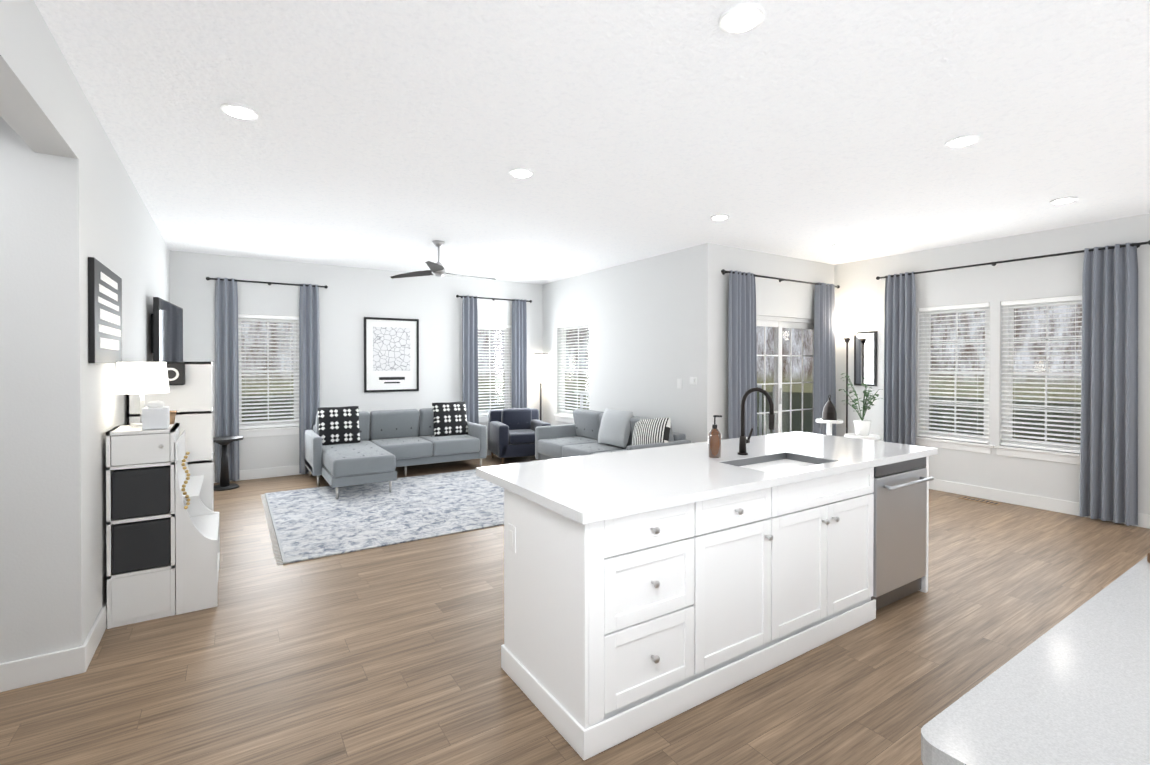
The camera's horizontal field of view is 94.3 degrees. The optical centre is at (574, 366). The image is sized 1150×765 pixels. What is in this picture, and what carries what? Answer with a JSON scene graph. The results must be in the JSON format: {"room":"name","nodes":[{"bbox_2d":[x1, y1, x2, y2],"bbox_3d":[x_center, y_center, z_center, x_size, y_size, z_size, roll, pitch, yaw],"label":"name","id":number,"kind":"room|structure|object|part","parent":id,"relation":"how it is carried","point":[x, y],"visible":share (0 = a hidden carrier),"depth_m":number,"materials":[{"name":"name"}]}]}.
{"room":"open-plan kitchen","nodes":[
{"label":"open-plan kitchen","id":0,"kind":"room"},
{"bbox_2d":[0,116,37,663],"bbox_3d":[-3.393,0.059,1.897,2.150,2.780,0.120,0,0,-33],"label":"wall","id":1,"kind":"structure","parent":0,"point":[18,565],"depth_m":2.40,"materials":[{"name":"white paint"}]},
{"bbox_2d":[0,645,85,691],"bbox_3d":[-3.287,1.386,1.894,2.316,0.125,0.016,0,0,-33],"label":"baseboard","id":2,"kind":"structure","parent":1,"relation":"attached to","point":[24,672],"depth_m":2.43,"materials":[{"name":"white wood"}]},
{"bbox_2d":[0,0,169,654],"bbox_3d":[-2.248,0.056,2.243,0.150,2.780,9.440,0,0,-33],"label":"wall","id":3,"kind":"structure","parent":0,"point":[89,202],"depth_m":2.49,"materials":[{"name":"white paint"}]},
{"bbox_2d":[82,600,106,669],"bbox_3d":[-2.179,1.383,2.298,0.016,0.125,9.440,0,0,-33],"label":"baseboard","id":4,"kind":"structure","parent":3,"relation":"attached to","point":[95,635],"depth_m":2.72,"materials":[{"name":"white wood"}]},
{"bbox_2d":[88,257,121,362],"bbox_3d":[-2.629,-0.284,2.995,0.026,0.530,0.800,0,0,-33],"label":"framed picture","id":5,"kind":"object","parent":3,"relation":"attached to","point":[104,314],"visible":0.88,"depth_m":2.85,"materials":[{"name":"black"}]},
{"bbox_2d":[151,297,182,361],"bbox_3d":[-3.810,-0.298,4.971,0.185,0.590,1.048,0,0,-33],"label":"wall-mounted tv","id":6,"kind":"object","parent":3,"relation":"attached to","point":[166,331],"visible":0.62,"depth_m":4.77,"materials":[{"name":"black"}]},
{"bbox_2d":[170,250,542,472],"bbox_3d":[-2.685,0.017,7.668,5.300,2.780,0.150,0,0,-33],"label":"wall","id":7,"kind":"structure","parent":0,"point":[350,298],"depth_m":7.32,"materials":[{"name":"white paint"}]},
{"bbox_2d":[206,277,327,482],"bbox_3d":[-3.853,0.158,6.741,1.334,2.472,0.142,0,0,-33],"label":"curtain","id":8,"kind":"object","parent":7,"relation":"attached to","point":[226,368],"visible":1,"depth_m":6.54,"materials":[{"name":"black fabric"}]},
{"bbox_2d":[238,314,298,437],"bbox_3d":[-3.933,0.113,6.837,0.820,1.540,0.165,0,0,-33],"label":"window","id":9,"kind":"structure","parent":7,"relation":"in","point":[267,429],"depth_m":6.83,"materials":[{"name":"white plastic"}]},
{"bbox_2d":[214,447,494,482],"bbox_3d":[-2.640,1.345,7.608,5.000,0.125,0.016,0,0,-33],"label":"baseboard","id":10,"kind":"structure","parent":7,"relation":"attached to","point":[268,472],"depth_m":6.79,"materials":[{"name":"white wood"}]},
{"bbox_2d":[364,317,418,392],"bbox_3d":[-2.611,-0.167,7.607,0.760,1.050,0.029,0,0,-33],"label":"framed picture","id":11,"kind":"object","parent":7,"relation":"attached to","point":[391,354],"visible":0.98,"depth_m":7.60,"materials":[{"name":"black"}]},
{"bbox_2d":[456,295,531,423],"bbox_3d":[-1.258,0.146,8.418,1.294,2.472,0.140,0,0,-33],"label":"curtain","id":12,"kind":"object","parent":7,"relation":"attached to","point":[470,353],"visible":0.81,"depth_m":8.25,"materials":[{"name":"grey fabric"}]},
{"bbox_2d":[478,324,510,421],"bbox_3d":[-1.337,0.101,8.512,0.760,1.540,0.165,0,0,-33],"label":"window","id":13,"kind":"structure","parent":7,"relation":"in","point":[506,358],"depth_m":8.54,"materials":[{"name":"white plastic"}]},
{"bbox_2d":[0,455,1149,764],"bbox_3d":[-0.102,1.466,3.639,10.160,0.060,9.740,0,0,-33],"label":"floor","id":14,"kind":"structure","parent":0,"point":[386,655],"depth_m":2.56,"materials":[{"name":"brown wood"}]},
{"bbox_2d":[106,362,219,628],"bbox_3d":[-2.547,0.705,3.350,0.504,1.467,0.740,0,0,-33],"label":"storage cabinet","id":15,"kind":"object","parent":14,"relation":"on","point":[163,539],"visible":1,"depth_m":3.05,"materials":[{"name":"white laminate"}]},
{"bbox_3d":[-2.443,0.465,3.000,0.258,0.165,0.038,0,0,-33],"label":"cubby door","id":16,"kind":"part","parent":15,"relation":"part of","materials":[{"name":"white laminate"}]},
{"bbox_2d":[128,362,213,510],"bbox_3d":[-2.871,0.700,3.812,0.460,1.470,0.496,0,0,-33],"label":"storage cabinet","id":17,"kind":"object","parent":14,"relation":"on","point":[188,397],"visible":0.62,"depth_m":3.75,"materials":[{"name":"white laminate"}]},
{"bbox_2d":[213,436,243,490],"bbox_3d":[-4.093,1.125,6.226,0.380,0.584,0.380,0,0,-33],"label":"pedestal side table","id":18,"kind":"object","parent":14,"relation":"on","point":[225,483],"visible":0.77,"depth_m":6.19,"materials":[{"name":"black metal"}]},
{"bbox_2d":[261,469,503,564],"bbox_3d":[-1.673,1.415,5.612,2.734,0.014,2.460,0,0,-33],"label":"area rug","id":19,"kind":"object","parent":14,"relation":"on","point":[311,523],"visible":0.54,"depth_m":5.13,"materials":[{"name":"grey carpet"}]},
{"bbox_2d":[305,402,486,498],"bbox_3d":[-2.149,0.955,6.789,2.160,0.889,1.620,0,0,-33],"label":"sectional sofa","id":20,"kind":"object","parent":19,"relation":"on","point":[349,445],"visible":1,"depth_m":6.82,"materials":[{"name":"grey fabric"}]},
{"bbox_2d":[488,408,550,464],"bbox_3d":[-0.840,1.018,7.997,0.780,0.770,0.810,0,0,-21],"label":"armchair","id":21,"kind":"object","parent":14,"relation":"on","point":[511,432],"visible":0.83,"depth_m":7.83,"materials":[{"name":"blue fabric"}]},
{"bbox_2d":[533,353,548,420],"bbox_3d":[-0.561,0.592,8.716,0.260,1.614,0.260,0,0,-33],"label":"light","id":22,"kind":"object","parent":14,"relation":"on","point":[540,368],"visible":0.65,"depth_m":8.61,"materials":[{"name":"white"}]},
{"bbox_2d":[535,409,691,459],"bbox_3d":[0.375,0.973,6.585,0.900,0.881,2.080,0,0,-33],"label":"sofa","id":23,"kind":"object","parent":14,"relation":"on","point":[589,432],"visible":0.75,"depth_m":6.51,"materials":[{"name":"grey fabric"}]},
{"bbox_2d":[501,451,937,759],"bbox_3d":[0.975,1.001,2.955,2.670,0.880,0.772,0,0,-33],"label":"kitchen island","id":24,"kind":"object","parent":14,"relation":"on","point":[645,589],"depth_m":2.34,"materials":[{"name":"white wood"}]},
{"bbox_2d":[476,431,937,526],"bbox_3d":[0.896,0.578,3.074,2.710,0.115,0.999,0,0,-33],"label":"island countertop","id":25,"kind":"structure","parent":24,"relation":"on","point":[579,488],"depth_m":2.66,"materials":[{"name":"white stone"}]},
{"bbox_2d":[736,387,775,454],"bbox_3d":[1.065,0.319,3.088,0.111,0.401,0.247,0,0,-33],"label":"faucet","id":26,"kind":"object","parent":25,"relation":"on","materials":[{"name":"black metal"}]},
{"bbox_2d":[720,451,831,470],"bbox_3d":[1.122,0.646,2.936,0.598,0.243,0.338,0,0,-33],"label":"sink","id":27,"kind":"object","parent":25,"relation":"in","point":[782,460],"depth_m":3.08,"materials":[{"name":"silver metal"}]},
{"bbox_2d":[816,395,842,434],"bbox_3d":[3.095,0.877,6.483,0.300,1.074,0.300,0,0,-33],"label":"pedestal","id":28,"kind":"object","parent":14,"relation":"on","point":[829,415],"visible":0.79,"depth_m":6.43,"materials":[{"name":"grey ceramic"}]},
{"bbox_2d":[835,328,859,432],"bbox_3d":[3.465,0.463,6.791,0.300,1.899,0.300,0,0,-33],"label":"lamp","id":29,"kind":"object","parent":14,"relation":"on","point":[846,334],"visible":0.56,"depth_m":6.77,"materials":[{"name":"grey metal"}]},
{"bbox_2d":[839,373,884,439],"bbox_3d":[3.431,0.749,6.363,0.384,1.336,0.570,0,0,-33],"label":"potted plant","id":30,"kind":"object","parent":14,"relation":"on","point":[862,428],"visible":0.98,"depth_m":6.32,"materials":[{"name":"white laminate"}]},
{"bbox_2d":[959,496,1001,504],"bbox_3d":[4.283,1.418,5.641,0.120,0.006,0.350,0,0,-33],"label":"floor vent","id":31,"kind":"object","parent":14,"relation":"in","point":[980,500],"visible":1,"depth_m":5.63,"materials":[{"name":"brown wood"}]},
{"bbox_2d":[921,551,1149,764],"bbox_3d":[1.730,0.977,1.074,2.400,0.956,0.850,0,0,-33],"label":"countertop","id":32,"kind":"structure","parent":14,"relation":"on","point":[1072,688],"depth_m":0.86,"materials":[{"name":"white stone"}]},
{"bbox_2d":[34,0,1149,283],"bbox_3d":[-0.102,-1.374,3.619,10.160,0.060,9.740,0,0,-33],"label":"ceiling","id":33,"kind":"structure","parent":0,"point":[392,134],"depth_m":2.93,"materials":[{"name":"white paint"}]},
{"bbox_2d":[220,103,257,119],"bbox_3d":[-1.751,-1.329,2.781,0.170,0.015,0.170,0,0,-33],"label":"recessed light","id":34,"kind":"object","parent":33,"relation":"in","point":[239,111],"visible":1,"depth_m":2.76,"materials":[{"name":"white"}]},
{"bbox_2d":[391,240,495,279],"bbox_3d":[-1.349,-1.172,5.873,1.063,0.374,1.201,0,0,-33],"label":"ceiling fan","id":35,"kind":"object","parent":33,"relation":"hanging from","point":[437,269],"visible":1,"depth_m":5.79,"materials":[{"name":"silver metal"}]},
{"bbox_2d":[509,168,533,177],"bbox_3d":[-0.370,-1.336,3.684,0.170,0.015,0.170,0,0,-33],"label":"recessed light","id":36,"kind":"object","parent":33,"relation":"in","point":[521,172],"visible":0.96,"depth_m":3.66,"materials":[{"name":"white"}]},
{"bbox_2d":[710,214,729,219],"bbox_3d":[1.303,-1.344,4.799,0.170,0.015,0.170,0,0,-33],"label":"recessed light","id":37,"kind":"object","parent":33,"relation":"in","point":[719,217],"visible":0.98,"depth_m":4.77,"materials":[{"name":"white"}]},
{"bbox_2d":[718,3,764,34],"bbox_3d":[0.635,-1.324,2.035,0.170,0.015,0.170,0,0,-33],"label":"recessed light","id":38,"kind":"object","parent":33,"relation":"in","point":[743,18],"visible":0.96,"depth_m":2.02,"materials":[{"name":"white"}]},
{"bbox_2d":[945,134,980,147],"bbox_3d":[2.294,-1.332,3.153,0.170,0.015,0.170,0,0,-33],"label":"recessed light","id":39,"kind":"object","parent":33,"relation":"in","point":[963,140],"visible":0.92,"depth_m":3.13,"materials":[{"name":"white"}]},
{"bbox_2d":[1050,196,1077,203],"bbox_3d":[3.945,-1.340,4.302,0.170,0.015,0.170,0,0,-33],"label":"recessed light","id":40,"kind":"object","parent":33,"relation":"in","point":[1064,200],"visible":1,"depth_m":4.27,"materials":[{"name":"white"}]},
{"bbox_2d":[543,245,697,442],"bbox_3d":[0.479,0.018,7.514,0.150,2.780,3.540,0,0,-33],"label":"wall","id":41,"kind":"structure","parent":0,"point":[640,317],"depth_m":6.88,"materials":[{"name":"white paint"}]},
{"bbox_2d":[554,322,588,423],"bbox_3d":[-0.001,0.103,8.217,0.165,1.540,1.000,0,0,-33],"label":"living room window","id":42,"kind":"structure","parent":41,"relation":"in","point":[567,417],"depth_m":8.28,"materials":[{"name":"white plastic"}]},
{"bbox_2d":[677,379,681,388],"bbox_3d":[1.219,0.198,6.220,0.010,0.115,0.075,0,0,-33],"label":"light switch","id":43,"kind":"object","parent":41,"relation":"attached to","point":[679,383],"visible":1,"depth_m":6.21,"materials":[{"name":"white plastic"}]},
{"bbox_2d":[690,377,696,384],"bbox_3d":[1.335,0.159,6.032,0.020,0.085,0.110,0,0,-33],"label":"light switch","id":44,"kind":"object","parent":41,"relation":"attached to","point":[693,380],"visible":1,"depth_m":6.01,"materials":[{"name":"white plastic"}]},
{"bbox_2d":[697,243,833,442],"bbox_3d":[2.492,0.025,6.618,2.560,2.780,0.150,0,0,-33],"label":"wall","id":45,"kind":"structure","parent":0,"point":[777,298],"depth_m":6.01,"materials":[{"name":"white paint"}]},
{"bbox_2d":[721,269,839,438],"bbox_3d":[2.550,0.160,6.482,2.254,2.472,0.143,0,0,-33],"label":"door curtain","id":46,"kind":"object","parent":45,"relation":"attached to","point":[742,363],"visible":0.79,"depth_m":6.12,"materials":[{"name":"grey fabric"}]},
{"bbox_2d":[756,315,813,434],"bbox_3d":[2.544,0.399,6.669,1.800,2.030,0.105,0,0,-33],"label":"patio door","id":47,"kind":"structure","parent":45,"relation":"in","point":[778,324],"depth_m":6.66,"materials":[{"name":"white plastic"}]},
{"bbox_2d":[834,213,1149,513],"bbox_3d":[5.104,0.038,4.793,0.150,2.780,5.750,0,0,-33],"label":"wall","id":48,"kind":"structure","parent":0,"point":[860,297],"depth_m":5.66,"materials":[{"name":"white paint"}]},
{"bbox_2d":[854,331,876,385],"bbox_3d":[3.701,-0.102,6.796,0.031,0.690,0.280,0,0,-33],"label":"framed mirror","id":49,"kind":"object","parent":48,"relation":"attached to","point":[865,353],"visible":0.83,"depth_m":6.78,"materials":[{"name":"black mirror"}]},
{"bbox_2d":[915,303,993,453],"bbox_3d":[4.283,0.119,6.025,0.165,1.620,0.790,0,0,-33],"label":"window","id":50,"kind":"structure","parent":48,"relation":"in","point":[926,401],"depth_m":6.02,"materials":[{"name":"white plastic"}]},
{"bbox_2d":[876,240,1149,525],"bbox_3d":[4.390,0.146,5.630,0.143,2.512,2.374,0,0,-33],"label":"curtain","id":51,"kind":"object","parent":48,"relation":"attached to","point":[1109,430],"visible":0.92,"depth_m":4.92,"materials":[{"name":"grey fabric"}]},
{"bbox_2d":[994,295,1081,464],"bbox_3d":[4.716,0.124,5.353,0.165,1.620,0.790,0,0,-33],"label":"window","id":52,"kind":"structure","parent":48,"relation":"in","point":[1036,452],"depth_m":5.38,"materials":[{"name":"white plastic"}]},
{"bbox_2d":[929,479,1149,528],"bbox_3d":[5.034,1.366,4.757,0.016,0.125,5.750,0,0,-33],"label":"baseboard","id":53,"kind":"structure","parent":48,"relation":"attached to","point":[1050,504],"depth_m":5.49,"materials":[{"name":"white wood"}]},
{"label":"outside","id":54,"kind":"structure","parent":0,"visible":0},
{"bbox_2d":[242,390,1080,444],"bbox_3d":[0.219,1.677,4.895,58.000,0.001,58.000,0,0,-33],"label":"ground","id":55,"kind":"structure","parent":54,"point":[786,416],"depth_m":18.02,"materials":[{"name":"green plant"}]},
{"bbox_2d":[241,304,1081,401],"bbox_3d":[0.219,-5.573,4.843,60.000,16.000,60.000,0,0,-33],"label":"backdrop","id":56,"kind":"structure","parent":54,"point":[808,364],"depth_m":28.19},
{"bbox_2d":[574,385,773,434],"bbox_3d":[2.879,0.999,8.791,5.220,1.200,3.030,0,0,-33],"label":"deck","id":57,"kind":"object","parent":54,"point":[760,418],"depth_m":11.16,"materials":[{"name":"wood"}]}
]}

